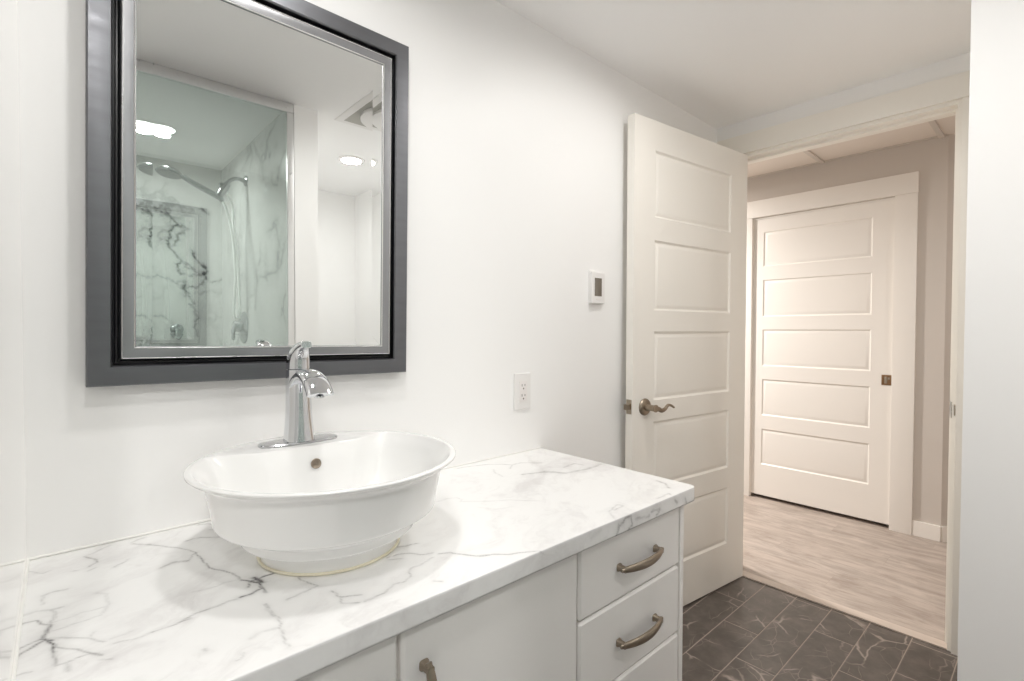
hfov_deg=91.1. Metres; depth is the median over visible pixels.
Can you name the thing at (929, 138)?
trim
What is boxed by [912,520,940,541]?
baseboard
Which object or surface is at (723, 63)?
ceiling
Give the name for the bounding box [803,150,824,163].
trim
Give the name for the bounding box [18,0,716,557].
wall
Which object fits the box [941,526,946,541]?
baseboard
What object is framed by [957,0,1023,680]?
wall
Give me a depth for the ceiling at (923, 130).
3.00 m
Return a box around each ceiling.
[496,0,970,128]
[747,115,955,176]
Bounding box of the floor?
[682,493,957,680]
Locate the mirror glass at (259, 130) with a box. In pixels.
[136,0,381,346]
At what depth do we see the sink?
0.83 m
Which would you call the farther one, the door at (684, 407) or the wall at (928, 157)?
the wall at (928, 157)
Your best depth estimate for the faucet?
1.01 m
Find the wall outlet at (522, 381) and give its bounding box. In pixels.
[513,372,530,409]
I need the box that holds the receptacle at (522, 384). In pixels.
[519,381,526,401]
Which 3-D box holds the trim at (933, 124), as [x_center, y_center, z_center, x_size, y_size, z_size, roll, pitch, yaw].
[2.010,-1.146,2.457,1.138,0.014,0.026,-1,2,-42]
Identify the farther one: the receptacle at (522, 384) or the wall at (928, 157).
the wall at (928, 157)
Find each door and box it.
[624,113,747,605]
[751,199,894,524]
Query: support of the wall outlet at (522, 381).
attached to the wall at (518, 135)
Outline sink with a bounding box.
[183,430,455,575]
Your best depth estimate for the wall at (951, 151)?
2.84 m
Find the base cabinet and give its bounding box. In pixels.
[298,554,576,680]
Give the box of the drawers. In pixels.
[576,506,683,680]
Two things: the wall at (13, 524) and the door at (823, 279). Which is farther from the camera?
the door at (823, 279)
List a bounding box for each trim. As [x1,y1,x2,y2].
[743,571,946,649]
[744,192,917,534]
[747,134,947,178]
[747,171,918,218]
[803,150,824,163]
[929,120,944,138]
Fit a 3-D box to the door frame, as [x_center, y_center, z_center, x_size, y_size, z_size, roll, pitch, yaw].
[1.408,0.087,2.192,0.140,2.137,1.010,-1,2,-42]
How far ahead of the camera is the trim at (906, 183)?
3.20 m
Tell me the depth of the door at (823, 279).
3.29 m
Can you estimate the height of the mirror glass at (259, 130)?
0.706 m
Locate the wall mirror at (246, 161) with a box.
[85,0,408,386]
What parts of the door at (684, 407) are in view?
latch plate, lever handle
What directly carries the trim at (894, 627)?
on the floor
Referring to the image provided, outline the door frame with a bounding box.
[717,70,969,655]
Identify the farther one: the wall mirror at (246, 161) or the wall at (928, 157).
the wall at (928, 157)
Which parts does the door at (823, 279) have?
flush pull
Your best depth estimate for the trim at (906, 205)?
2.98 m
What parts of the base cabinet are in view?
cabinet door, handle, cabinet door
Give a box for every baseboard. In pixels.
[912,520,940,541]
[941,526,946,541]
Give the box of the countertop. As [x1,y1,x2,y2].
[11,446,693,680]
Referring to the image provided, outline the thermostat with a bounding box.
[588,270,604,304]
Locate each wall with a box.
[0,0,26,680]
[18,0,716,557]
[716,52,969,142]
[747,135,948,525]
[941,134,954,525]
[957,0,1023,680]
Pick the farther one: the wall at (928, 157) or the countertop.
the wall at (928, 157)
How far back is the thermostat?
1.87 m
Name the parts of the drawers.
drawer, drawer, handle, handle, drawer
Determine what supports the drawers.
on the floor
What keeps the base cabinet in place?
on the floor
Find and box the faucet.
[258,341,336,448]
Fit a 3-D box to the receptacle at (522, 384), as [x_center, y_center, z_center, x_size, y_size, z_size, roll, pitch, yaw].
[0.037,0.165,1.637,0.033,0.067,0.003,-1,2,-42]
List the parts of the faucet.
plate, lever handle, spout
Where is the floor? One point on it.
(744, 629)

